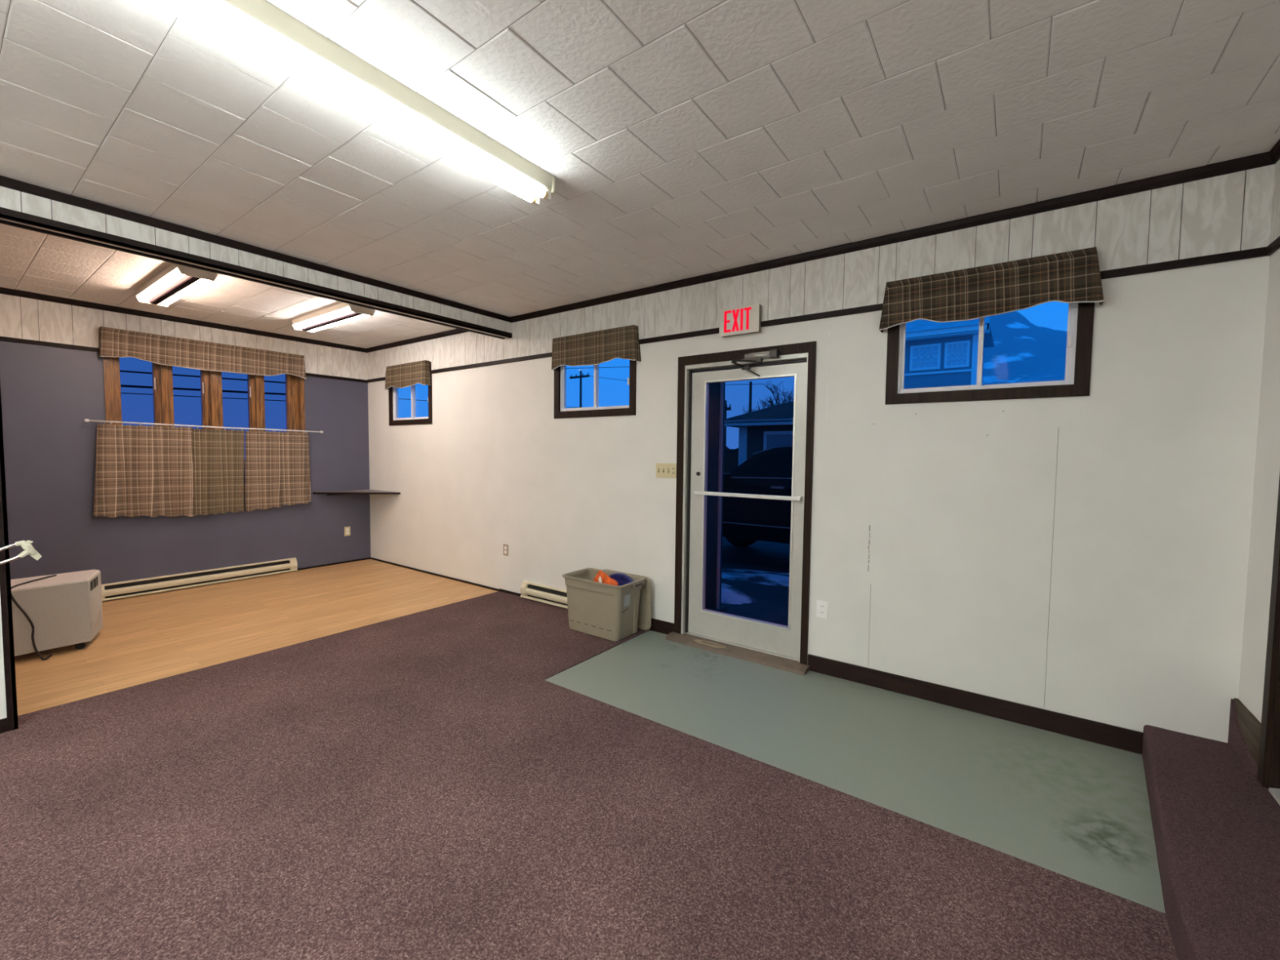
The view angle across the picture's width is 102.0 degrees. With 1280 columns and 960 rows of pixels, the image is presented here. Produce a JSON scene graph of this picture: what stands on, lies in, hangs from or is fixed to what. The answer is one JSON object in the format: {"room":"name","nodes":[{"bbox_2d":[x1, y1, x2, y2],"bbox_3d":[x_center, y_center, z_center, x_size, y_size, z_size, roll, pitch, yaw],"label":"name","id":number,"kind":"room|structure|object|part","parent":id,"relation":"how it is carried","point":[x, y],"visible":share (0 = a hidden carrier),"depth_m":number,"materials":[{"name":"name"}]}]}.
{"room":"empty commercial room","nodes":[
{"label":"empty commercial room","id":0,"kind":"room"},
{"bbox_2d":[0,598,7,733],"bbox_3d":[-4.402,0.042,1.223,0.116,2.678,3.650,3,4,36],"label":"wall","id":1,"kind":"structure","parent":0,"point":[2,692],"depth_m":2.70,"materials":[{"name":"white paint"}]},
{"bbox_2d":[0,382,18,731],"bbox_3d":[-3.340,-0.013,2.701,0.129,2.658,0.036,3,4,36],"label":"trim","id":2,"kind":"structure","parent":1,"relation":"attached to","point":[5,573],"depth_m":2.70,"materials":[{"name":"black wood"}]},
{"bbox_2d":[0,540,41,564],"bbox_3d":[-3.254,0.420,2.590,0.350,0.218,0.080,-1,3,-29],"label":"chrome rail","id":3,"kind":"object","parent":1,"relation":"attached to","point":[28,548],"visible":1,"depth_m":2.65,"materials":[{"name":"white"}]},
{"bbox_3d":[-3.259,0.416,2.583,0.305,0.196,0.073,-1,3,-28],"label":"rail","id":4,"kind":"part","parent":3,"relation":"part of","materials":[{"name":"silver metal"}]},
{"bbox_2d":[0,293,370,584],"bbox_3d":[-5.810,-0.261,4.297,0.146,2.985,7.280,3,4,36],"label":"wall","id":5,"kind":"structure","parent":0,"point":[47,393],"depth_m":5.10,"materials":[{"name":"purple paint"}]},
{"bbox_2d":[101,557,297,600],"bbox_3d":[-4.746,1.065,5.693,0.062,0.152,1.735,3,4,36],"label":"baseboard heater","id":6,"kind":"object","parent":5,"relation":"attached to","point":[110,591],"visible":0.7,"depth_m":5.59,"materials":[{"name":"beige metal"}]},
{"bbox_2d":[98,326,306,378],"bbox_3d":[-4.637,-1.337,5.657,0.091,0.310,1.769,3,4,36],"label":"window valance","id":7,"kind":"object","parent":5,"relation":"attached to","point":[113,342],"visible":1,"depth_m":5.49,"materials":[{"name":"beige fabric"}]},
{"bbox_2d":[83,418,323,433],"bbox_3d":[-4.628,-0.583,5.719,0.090,0.057,2.080,3,4,36],"label":"curtain rod","id":8,"kind":"object","parent":5,"relation":"attached to","point":[85,420],"visible":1,"depth_m":5.50,"materials":[{"name":"white plastic"}]},
{"bbox_2d":[93,422,193,517],"bbox_3d":[-4.971,-0.089,5.223,0.068,0.984,0.765,3,4,36],"label":"cafe curtain","id":9,"kind":"object","parent":8,"relation":"hanging from","point":[141,470],"visible":1,"depth_m":5.21,"materials":[{"name":"beige fabric"}]},
{"bbox_2d":[192,426,244,515],"bbox_3d":[-4.632,-0.103,5.722,0.070,0.973,0.476,3,4,36],"label":"cafe curtain","id":10,"kind":"object","parent":8,"relation":"hanging from","point":[218,455],"visible":1,"depth_m":5.71,"materials":[{"name":"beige fabric"}]},
{"bbox_2d":[244,427,311,511],"bbox_3d":[-4.290,-0.126,6.173,0.069,0.954,0.695,3,4,36],"label":"cafe curtain","id":11,"kind":"object","parent":8,"relation":"hanging from","point":[277,465],"visible":1,"depth_m":6.14,"materials":[{"name":"beige fabric"}]},
{"bbox_2d":[102,356,305,492],"bbox_3d":[-4.725,-0.613,5.774,0.152,1.520,1.742,3,4,36],"label":"window","id":12,"kind":"structure","parent":5,"relation":"in","point":[211,400],"depth_m":5.69,"materials":[{"name":"brown wood"}]},
{"bbox_3d":[-5.212,-0.586,5.153,0.070,1.420,0.074,3,4,36],"label":"post","id":13,"kind":"part","parent":12,"relation":"part of","materials":[{"name":"brown wood"}]},
{"bbox_3d":[-4.975,-0.598,5.432,0.126,1.420,0.140,3,4,36],"label":"post","id":14,"kind":"part","parent":12,"relation":"part of","materials":[{"name":"brown wood"}]},
{"bbox_3d":[-4.737,-0.612,5.761,0.126,1.420,0.167,3,4,36],"label":"post","id":15,"kind":"part","parent":12,"relation":"part of","materials":[{"name":"brown wood"}]},
{"bbox_3d":[-4.492,-0.627,6.100,0.126,1.420,0.140,3,4,36],"label":"post","id":16,"kind":"part","parent":12,"relation":"part of","materials":[{"name":"brown wood"}]},
{"bbox_3d":[-4.297,-0.641,6.417,0.070,1.420,0.107,3,4,36],"label":"post","id":17,"kind":"part","parent":12,"relation":"part of","materials":[{"name":"brown wood"}]},
{"bbox_2d":[106,557,370,600],"bbox_3d":[-5.768,1.202,4.330,0.010,0.022,7.000,3,4,36],"label":"baseboard","id":18,"kind":"structure","parent":5,"relation":"attached to","point":[366,558],"depth_m":6.71,"materials":[{"name":"black wood"}]},
{"bbox_2d":[344,526,350,536],"bbox_3d":[-3.891,0.682,6.898,0.010,0.120,0.076,3,4,36],"label":"wall outlet","id":19,"kind":"object","parent":5,"relation":"attached to","point":[347,530],"visible":1,"depth_m":6.89,"materials":[{"name":"beige plastic"}]},
{"bbox_2d":[14,559,497,715],"bbox_3d":[-4.663,1.275,3.534,2.737,0.020,7.000,3,4,36],"label":"floor","id":20,"kind":"structure","parent":0,"point":[144,638],"depth_m":4.51,"materials":[{"name":"brown wood"}]},
{"bbox_2d":[10,569,102,660],"bbox_3d":[-4.380,0.990,3.762,0.507,0.533,0.720,3,4,36],"label":"dehumidifier","id":21,"kind":"object","parent":20,"relation":"on","point":[50,611],"visible":0.91,"depth_m":3.73,"materials":[{"name":"beige plastic"}]},
{"bbox_3d":[-4.347,0.991,3.756,0.173,0.533,0.423,-1,4,-34],"label":"power cord","id":22,"kind":"part","parent":21,"relation":"part of","materials":[{"name":"black plastic"}]},
{"bbox_3d":[-4.407,0.741,3.770,0.427,0.007,0.712,3,4,36],"label":"panel","id":23,"kind":"part","parent":21,"relation":"part of","materials":[{"name":"beige plastic"}]},
{"bbox_2d":[89,576,97,591],"bbox_3d":[-4.182,0.793,3.973,0.003,0.068,0.220,-2,4,-36],"label":"vent","id":24,"kind":"object","parent":21,"relation":"attached to","point":[94,580],"depth_m":3.97,"materials":[{"name":"black plastic"}]},
{"bbox_2d":[89,586,102,634],"bbox_3d":[-4.188,0.996,4.007,0.020,0.300,0.338,-2,4,-36],"label":"grille","id":25,"kind":"object","parent":21,"relation":"attached to","point":[95,600],"depth_m":3.96,"materials":[{"name":"beige plastic"}]},
{"bbox_2d":[0,591,1177,959],"bbox_3d":[-1.398,1.429,1.179,5.321,0.024,7.000,3,4,36],"label":"floor","id":26,"kind":"structure","parent":0,"point":[415,786],"depth_m":2.00,"materials":[{"name":"purple carpet"}]},
{"bbox_2d":[562,568,645,641],"bbox_3d":[-0.309,1.033,4.345,0.646,0.455,0.368,3,4,36],"label":"storage bin","id":27,"kind":"object","parent":26,"relation":"on","point":[601,610],"visible":0.99,"depth_m":4.20,"materials":[{"name":"beige plastic"}]},
{"bbox_2d":[593,569,617,586],"bbox_3d":[-0.283,0.997,4.248,0.222,0.517,0.095,2,3,23],"label":"bag","id":28,"kind":"object","parent":27,"relation":"in","point":[601,577],"visible":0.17,"depth_m":4.24,"materials":[{"name":"plastic"}]},
{"bbox_2d":[608,573,634,586],"bbox_3d":[-0.183,0.983,4.368,0.400,0.388,0.090,3,4,36],"label":"lid","id":29,"kind":"object","parent":27,"relation":"in","point":[622,579],"visible":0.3,"depth_m":4.37,"materials":[{"name":"blue plastic"}]},
{"bbox_2d":[604,568,651,630],"bbox_3d":[-0.136,1.027,4.475,0.555,0.453,0.024,3,4,36],"label":"lid","id":30,"kind":"object","parent":26,"relation":"on","point":[644,620],"visible":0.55,"depth_m":4.34,"materials":[{"name":"beige plastic"}]},
{"bbox_2d":[0,0,1279,348],"bbox_3d":[-2.475,-1.541,1.829,8.338,0.102,7.280,3,4,36],"label":"ceiling","id":31,"kind":"structure","parent":0,"point":[679,140],"depth_m":2.18,"materials":[{"name":"tile"}]},
{"bbox_2d":[135,263,217,306],"bbox_3d":[-3.812,-1.583,4.239,1.278,0.093,0.230,3,4,36],"label":"ceiling light","id":32,"kind":"object","parent":31,"relation":"attached to","point":[176,281],"visible":0.95,"depth_m":4.12,"materials":[{"name":"white plastic"}]},
{"bbox_3d":[-4.322,-1.607,4.607,0.020,0.093,0.230,3,4,36],"label":"plate","id":33,"kind":"part","parent":32,"relation":"part of","materials":[{"name":"beige"}]},
{"bbox_3d":[-3.302,-1.559,3.871,0.020,0.093,0.230,3,4,36],"label":"plate","id":34,"kind":"part","parent":32,"relation":"part of","materials":[{"name":"beige metal"}]},
{"bbox_2d":[0,186,511,337],"bbox_3d":[-3.408,-1.442,2.507,0.111,0.191,6.998,3,4,36],"label":"ceiling beam","id":35,"kind":"structure","parent":31,"relation":"attached to","point":[12,199],"depth_m":3.34,"materials":[{"name":"white paint"}]},
{"bbox_2d":[0,175,511,339],"bbox_3d":[-3.411,-1.436,2.507,0.139,0.203,6.994,3,4,36],"label":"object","id":36,"kind":"structure","parent":35,"relation":"attached to","point":[5,213],"depth_m":3.34,"materials":[{"name":"black wood"}]},
{"bbox_2d":[291,302,374,333],"bbox_3d":[-3.106,-1.625,5.215,1.278,0.093,0.230,3,4,36],"label":"ceiling light","id":37,"kind":"object","parent":31,"relation":"attached to","point":[343,313],"visible":0.95,"depth_m":5.10,"materials":[{"name":"white plastic"}]},
{"bbox_3d":[-3.616,-1.650,5.582,0.020,0.093,0.230,3,4,36],"label":"plate","id":38,"kind":"part","parent":37,"relation":"part of","materials":[{"name":"beige"}]},
{"bbox_3d":[-2.596,-1.601,4.847,0.020,0.093,0.230,3,4,36],"label":"plate","id":39,"kind":"part","parent":37,"relation":"part of","materials":[{"name":"beige metal"}]},
{"bbox_2d":[146,0,555,205],"bbox_3d":[-1.199,-1.408,1.621,0.136,0.118,2.466,3,4,36],"label":"ceiling light","id":40,"kind":"object","parent":31,"relation":"attached to","point":[259,28],"visible":1,"depth_m":1.83,"materials":[{"name":"white plastic"}]},
{"bbox_3d":[-0.480,-1.469,2.613,0.136,0.080,0.014,3,4,36],"label":"plate","id":41,"kind":"part","parent":40,"relation":"part of","materials":[{"name":"beige ceramic"}]},
{"bbox_2d":[367,164,1275,742],"bbox_3d":[-0.420,-0.227,4.765,8.338,2.985,0.081,3,4,36],"label":"wall","id":42,"kind":"structure","parent":0,"point":[1083,557],"depth_m":3.05,"materials":[{"name":"white paint"}]},
{"bbox_2d":[312,488,400,496],"bbox_3d":[-3.598,0.181,6.599,0.795,0.050,0.712,3,4,36],"label":"corner shelf","id":43,"kind":"object","parent":42,"relation":"attached to","point":[353,491],"visible":1,"depth_m":6.64,"materials":[{"name":"grey"}]},
{"bbox_2d":[388,361,432,425],"bbox_3d":[-2.845,-1.057,6.478,0.960,0.735,0.085,3,4,36],"label":"window","id":44,"kind":"structure","parent":42,"relation":"in","point":[393,420],"depth_m":6.50,"materials":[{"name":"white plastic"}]},
{"bbox_3d":[-3.002,-1.064,6.594,0.418,0.587,0.022,3,4,36],"label":"sash","id":45,"kind":"part","parent":44,"relation":"part of","materials":[{"name":"white plastic"}]},
{"bbox_2d":[384,360,430,390],"bbox_3d":[-2.876,-1.283,6.395,0.910,0.300,0.089,3,4,36],"label":"window valance","id":46,"kind":"object","parent":44,"relation":"attached to","point":[406,375],"visible":1,"depth_m":6.31,"materials":[{"name":"brown fabric"}]},
{"bbox_3d":[-2.839,-1.057,6.487,0.832,0.607,0.063,3,4,36],"label":"frame","id":47,"kind":"part","parent":44,"relation":"part of","materials":[{"name":"white plastic"}]},
{"bbox_3d":[-2.670,-1.050,6.384,0.414,0.587,0.022,3,4,36],"label":"sash","id":48,"kind":"part","parent":44,"relation":"part of","materials":[{"name":"white plastic"}]},
{"bbox_2d":[502,543,508,555],"bbox_3d":[-1.420,0.740,5.481,0.076,0.120,0.010,3,4,36],"label":"wall outlet","id":49,"kind":"object","parent":42,"relation":"attached to","point":[505,547],"visible":1,"depth_m":5.47,"materials":[{"name":"beige plastic"}]},
{"bbox_2d":[520,581,568,608],"bbox_3d":[-0.584,1.143,4.862,1.525,0.152,0.062,3,4,36],"label":"baseboard heater","id":50,"kind":"object","parent":42,"relation":"attached to","point":[557,597],"visible":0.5,"depth_m":5.11,"materials":[{"name":"beige metal"}]},
{"bbox_3d":[-0.586,1.212,4.865,1.525,0.014,0.060,3,4,36],"label":"rail","id":51,"kind":"part","parent":50,"relation":"part of","materials":[{"name":"beige metal"}]},
{"bbox_3d":[-0.593,1.152,4.851,1.435,0.059,0.031,3,4,36],"label":"panel","id":52,"kind":"part","parent":50,"relation":"part of","materials":[{"name":"beige metal"}]},
{"bbox_2d":[553,360,636,418],"bbox_3d":[-0.406,-0.940,4.718,0.970,0.735,0.085,3,4,36],"label":"window","id":53,"kind":"structure","parent":42,"relation":"in","point":[561,411],"depth_m":4.72,"materials":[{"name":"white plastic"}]},
{"bbox_3d":[-0.565,-0.948,4.836,0.423,0.587,0.022,3,4,36],"label":"sash","id":54,"kind":"part","parent":53,"relation":"part of","materials":[{"name":"white plastic"}]},
{"bbox_3d":[-0.400,-0.940,4.727,0.842,0.607,0.063,3,4,36],"label":"frame","id":55,"kind":"part","parent":53,"relation":"part of","materials":[{"name":"white plastic"}]},
{"bbox_2d":[551,324,640,370],"bbox_3d":[-0.415,-1.164,4.620,0.988,0.301,0.088,3,4,36],"label":"window valance","id":56,"kind":"object","parent":53,"relation":"attached to","point":[598,347],"visible":1,"depth_m":4.54,"materials":[{"name":"brown fabric"}]},
{"bbox_3d":[-0.229,-0.933,4.623,0.419,0.587,0.022,3,4,36],"label":"sash","id":57,"kind":"part","parent":53,"relation":"part of","materials":[{"name":"white plastic"}]},
{"bbox_2d":[0,138,1279,352],"bbox_3d":[-2.476,-1.467,1.833,8.058,0.052,7.000,3,4,36],"label":"trim","id":58,"kind":"structure","parent":42,"relation":"attached to","point":[1272,157],"depth_m":3.36,"materials":[{"name":"black wood"}]},
{"bbox_2d":[0,235,1279,382],"bbox_3d":[-2.480,-1.059,1.854,8.058,0.044,7.000,3,4,36],"label":"trim","id":59,"kind":"structure","parent":42,"relation":"attached to","point":[1274,246],"depth_m":3.47,"materials":[{"name":"black wood"}]},
{"bbox_2d":[655,462,676,478],"bbox_3d":[0.210,-0.077,4.260,0.198,0.122,0.020,3,4,36],"label":"light switch","id":60,"kind":"object","parent":42,"relation":"attached to","point":[667,470],"visible":1,"depth_m":4.26,"materials":[{"name":"beige plastic"}]},
{"bbox_2d":[719,302,761,337],"bbox_3d":[0.737,-1.166,3.805,0.313,0.200,0.064,3,4,36],"label":"exit sign","id":61,"kind":"object","parent":42,"relation":"attached to","point":[744,319],"visible":1,"depth_m":3.77,"materials":[{"name":"white plastic"}]},
{"bbox_2d":[665,341,816,675],"bbox_3d":[0.744,0.172,3.900,1.128,2.270,0.256,3,4,36],"label":"door","id":62,"kind":"structure","parent":42,"relation":"in","point":[776,646],"depth_m":3.94,"materials":[{"name":"paint"}]},
{"bbox_3d":[0.768,-0.823,3.773,0.207,0.137,0.087,1,3,15],"label":"closer arm","id":63,"kind":"part","parent":62,"relation":"part of","materials":[{"name":"grey metal"}]},
{"bbox_2d":[370,557,1143,754],"bbox_3d":[-0.580,1.188,4.891,7.737,0.112,0.014,3,4,36],"label":"baseboard","id":64,"kind":"structure","parent":42,"relation":"attached to","point":[1121,738],"depth_m":3.05,"materials":[{"name":"black wood"}]},
{"bbox_2d":[816,600,827,618],"bbox_3d":[1.248,0.887,3.558,0.076,0.120,0.010,3,4,36],"label":"wall outlet","id":65,"kind":"object","parent":42,"relation":"attached to","point":[821,606],"visible":1,"depth_m":3.55,"materials":[{"name":"white plastic"}]},
{"bbox_2d":[818,609,824,615],"bbox_3d":[1.247,0.909,3.557,0.034,0.030,0.004,3,4,36],"label":"receptacle","id":66,"kind":"object","parent":65,"relation":"attached to","point":[821,612],"depth_m":3.56,"materials":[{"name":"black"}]},
{"bbox_2d":[819,604,824,608],"bbox_3d":[1.247,0.866,3.555,0.034,0.030,0.004,3,4,36],"label":"receptacle","id":67,"kind":"object","parent":65,"relation":"attached to","point":[821,606],"depth_m":3.55,"materials":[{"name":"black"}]},
{"bbox_2d":[884,302,1094,404],"bbox_3d":[1.972,-0.826,3.003,0.980,0.735,0.085,3,4,36],"label":"window","id":68,"kind":"structure","parent":42,"relation":"in","point":[1077,381],"depth_m":2.92,"materials":[{"name":"white plastic"}]},
{"bbox_3d":[1.812,-0.834,3.122,0.428,0.587,0.022,3,4,36],"label":"sash","id":69,"kind":"part","parent":68,"relation":"part of","materials":[{"name":"white plastic"}]},
{"bbox_2d":[878,246,1104,332],"bbox_3d":[1.925,-1.050,2.928,1.046,0.296,0.096,3,4,36],"label":"window valance","id":70,"kind":"object","parent":68,"relation":"attached to","point":[1073,276],"visible":1,"depth_m":2.86,"materials":[{"name":"fabric"}]},
{"bbox_3d":[2.152,-0.819,2.906,0.424,0.587,0.022,3,4,36],"label":"sash","id":71,"kind":"part","parent":68,"relation":"part of","materials":[{"name":"white plastic"}]},
{"bbox_2d":[545,630,1164,913],"bbox_3d":[1.086,1.370,2.933,3.352,0.016,1.245,3,4,36],"label":"floor","id":72,"kind":"structure","parent":0,"point":[1074,808],"depth_m":2.63,"materials":[{"name":"green carpet"}]},
{"bbox_2d":[1142,698,1279,959],"bbox_3d":[0.554,1.337,-0.237,0.509,0.380,7.000,3,4,36],"label":"step","id":73,"kind":"structure","parent":0,"point":[1216,829],"depth_m":1.82,"materials":[{"name":"carpet"}]},
{"bbox_2d":[1238,159,1279,723],"bbox_3d":[0.829,0.057,-0.492,0.146,2.985,7.280,3,4,36],"label":"wall","id":74,"kind":"structure","parent":0,"point":[1267,467],"depth_m":2.28,"materials":[{"name":"white paint"}]},
{"bbox_2d":[1233,697,1261,768],"bbox_3d":[0.755,1.266,-0.386,0.015,0.233,7.000,3,4,36],"label":"baseboard","id":75,"kind":"structure","parent":74,"relation":"attached to","point":[1250,726],"depth_m":2.27,"materials":[{"name":"brown wood"}]},
{"bbox_2d":[1257,474,1279,804],"bbox_3d":[2.347,0.230,1.650,0.175,2.108,1.075,3,4,36],"label":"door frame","id":76,"kind":"structure","parent":74,"relation":"in","point":[1268,762],"depth_m":2.11,"materials":[{"name":"brown wood"}]},
{"label":"outside","id":77,"kind":"structure","parent":0,"visible":0},
{"bbox_2d":[244,459,790,626],"bbox_3d":[10.919,0.507,27.426,180.000,0.300,170.000,3,4,36],"label":"ground","id":78,"kind":"structure","parent":77,"point":[771,605],"depth_m":6.76,"materials":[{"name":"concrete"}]},
{"bbox_2d":[569,370,589,407],"bbox_3d":[-5.181,-5.072,44.937,2.184,8.700,0.370,3,4,36],"label":"utility pole","id":79,"kind":"object","parent":78,"relation":"on","point":[580,376],"visible":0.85,"depth_m":44.76,"materials":[{"name":"grey wood"}]},
{"bbox_2d":[583,366,629,368],"bbox_3d":[-6.817,-8.884,39.846,24.086,1.342,0.040,0,3,-13],"label":"power line","id":80,"kind":"object","parent":79,"relation":"attached to","point":[616,366],"visible":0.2,"depth_m":40.73,"materials":[{"name":"black metal"}]},
{"bbox_2d":[589,375,763,385],"bbox_3d":[1.683,-7.600,39.063,17.400,2.234,0.033,3,4,44],"label":"power line","id":81,"kind":"object","parent":79,"relation":"attached to","point":[589,375],"visible":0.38,"depth_m":35.09,"materials":[{"name":"black metal"}]},
{"bbox_2d":[705,382,726,613],"bbox_3d":[0.748,-0.285,5.122,0.210,3.350,0.180,3,4,36],"label":"porch post","id":82,"kind":"object","parent":78,"relation":"on","point":[716,390],"visible":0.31,"depth_m":5.09,"materials":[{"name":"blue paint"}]},
{"bbox_2d":[723,400,731,473],"bbox_3d":[5.109,-2.364,31.412,0.850,4.900,0.330,3,4,36],"label":"utility pole","id":83,"kind":"object","parent":78,"relation":"on","point":[726,408],"visible":0.46,"depth_m":31.39,"materials":[{"name":"grey wood"}]},
{"bbox_2d":[725,445,738,473],"bbox_3d":[9.438,-1.203,35.524,16.000,2.254,1.500,3,4,36],"label":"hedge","id":84,"kind":"object","parent":78,"relation":"on","point":[731,455],"visible":0.03,"depth_m":36.74,"materials":[{"name":"black plant"}]},
{"bbox_2d":[720,582,756,604],"bbox_3d":[0.916,1.278,6.008,0.905,0.161,0.580,3,4,36],"label":"snow patch","id":85,"kind":"object","parent":78,"relation":"on","point":[730,595],"visible":0.29,"depth_m":5.80,"materials":[{"name":"blue snow"}]},
{"bbox_2d":[748,381,751,412],"bbox_3d":[6.455,-2.804,30.511,0.220,5.900,0.220,3,4,36],"label":"utility pole","id":86,"kind":"object","parent":78,"relation":"on","point":[750,382],"visible":0.34,"depth_m":30.34,"materials":[{"name":"grey"}]},
{"bbox_2d":[742,404,762,413],"bbox_3d":[7.697,-2.329,32.710,2.952,4.782,4.498,0,3,-8],"label":"bare tree","id":87,"kind":"object","parent":78,"relation":"on","point":[758,404],"visible":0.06,"depth_m":32.02,"materials":[{"name":"black plant"}]},
{"bbox_2d":[721,568,789,586],"bbox_3d":[1.732,1.290,6.927,2.974,0.060,0.878,1,3,16],"label":"snow patch","id":88,"kind":"object","parent":78,"relation":"on","point":[775,579],"visible":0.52,"depth_m":6.85,"materials":[{"name":"snow"}]},
{"bbox_2d":[722,444,792,546],"bbox_3d":[2.674,0.381,7.536,4.880,1.815,1.980,3,4,36],"label":"parked car","id":89,"kind":"object","parent":78,"relation":"on","point":[745,521],"visible":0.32,"depth_m":7.29,"materials":[{"name":"black paint"}]},
{"bbox_2d":[723,473,730,482],"bbox_3d":[1.213,-0.034,7.451,0.140,0.120,0.160,3,4,36],"label":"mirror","id":90,"kind":"object","parent":89,"relation":"attached to","point":[726,477],"depth_m":7.38,"materials":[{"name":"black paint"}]},
{"bbox_3d":[2.237,0.659,6.847,3.200,0.037,0.020,3,4,36],"label":"sill trim","id":91,"kind":"part","parent":89,"relation":"part of","materials":[{"name":"grey metal"}]},
{"bbox_3d":[2.365,0.026,6.726,3.701,0.116,0.020,3,4,36],"label":"belt trim","id":92,"kind":"part","parent":89,"relation":"part of","materials":[{"name":"grey metal"}]},
{"bbox_3d":[2.379,-0.410,6.976,1.805,0.165,0.059,3,4,34],"label":"roof trim","id":93,"kind":"part","parent":89,"relation":"part of","materials":[{"name":"grey metal"}]},
{"bbox_3d":[1.873,0.104,7.075,0.180,0.027,0.045,3,4,36],"label":"door handle","id":94,"kind":"part","parent":89,"relation":"part of","materials":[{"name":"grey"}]},
{"bbox_2d":[724,400,794,466],"bbox_3d":[7.320,-1.463,20.681,5.000,4.250,8.000,3,4,36],"label":"house","id":95,"kind":"structure","parent":78,"relation":"on","point":[765,428],"depth_m":18.48,"materials":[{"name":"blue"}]},
{"bbox_3d":[5.072,-1.158,17.970,1.410,0.830,0.025,3,4,36],"label":"pane","id":96,"kind":"part","parent":95,"relation":"part of","materials":[{"name":"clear glass"}]},
{"bbox_2d":[754,379,794,409],"bbox_3d":[7.575,-2.494,27.593,3.414,5.643,4.433,-2,4,-36],"label":"bare tree","id":97,"kind":"object","parent":78,"relation":"on","point":[775,387],"visible":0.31,"depth_m":27.47,"materials":[{"name":"black plant"}]},
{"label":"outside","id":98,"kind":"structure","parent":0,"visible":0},
{"bbox_2d":[120,369,285,383],"bbox_3d":[-11.350,-2.674,13.448,0.044,0.303,7.501,3,4,36],"label":"power line","id":99,"kind":"object","parent":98,"point":[131,371],"visible":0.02,"depth_m":13.24,"materials":[{"name":"black metal"}]},
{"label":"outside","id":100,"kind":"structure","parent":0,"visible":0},
{"bbox_2d":[120,384,285,395],"bbox_3d":[-11.354,-2.336,13.466,0.060,0.350,7.502,3,4,36],"label":"power line","id":101,"kind":"object","parent":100,"point":[122,385],"visible":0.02,"depth_m":13.28,"materials":[{"name":"black metal"}]},
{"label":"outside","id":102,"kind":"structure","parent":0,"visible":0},
{"bbox_2d":[120,392,285,401],"bbox_3d":[-11.356,-2.158,13.475,0.026,0.276,7.501,3,4,36],"label":"power line","id":103,"kind":"object","parent":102,"point":[121,393],"visible":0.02,"depth_m":13.29,"materials":[{"name":"black metal"}]},
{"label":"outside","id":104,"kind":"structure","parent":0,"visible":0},
{"bbox_2d":[982,311,1066,385],"bbox_3d":[18.651,-2.880,13.287,22.000,9.090,24.000,3,4,36],"label":"hill","id":105,"kind":"structure","parent":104,"point":[1023,351],"depth_m":19.62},
{"bbox_2d":[903,315,994,389],"bbox_3d":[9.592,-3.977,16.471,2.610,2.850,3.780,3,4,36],"label":"house","id":106,"kind":"structure","parent":105,"relation":"on","point":[938,354],"depth_m":15.15,"materials":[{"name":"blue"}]},
{"bbox_3d":[8.464,-3.638,15.399,0.660,0.600,0.030,3,4,36],"label":"pane","id":107,"kind":"part","parent":106,"relation":"part of","materials":[{"name":"white"}]},
{"bbox_3d":[8.643,-3.161,15.303,2.200,0.060,0.040,3,4,36],"label":"board","id":108,"kind":"part","parent":106,"relation":"part of","materials":[{"name":"white"}]},
{"bbox_3d":[9.120,-3.607,14.926,0.480,0.600,0.030,3,4,36],"label":"pane","id":109,"kind":"part","parent":106,"relation":"part of","materials":[{"name":"white"}]}
]}

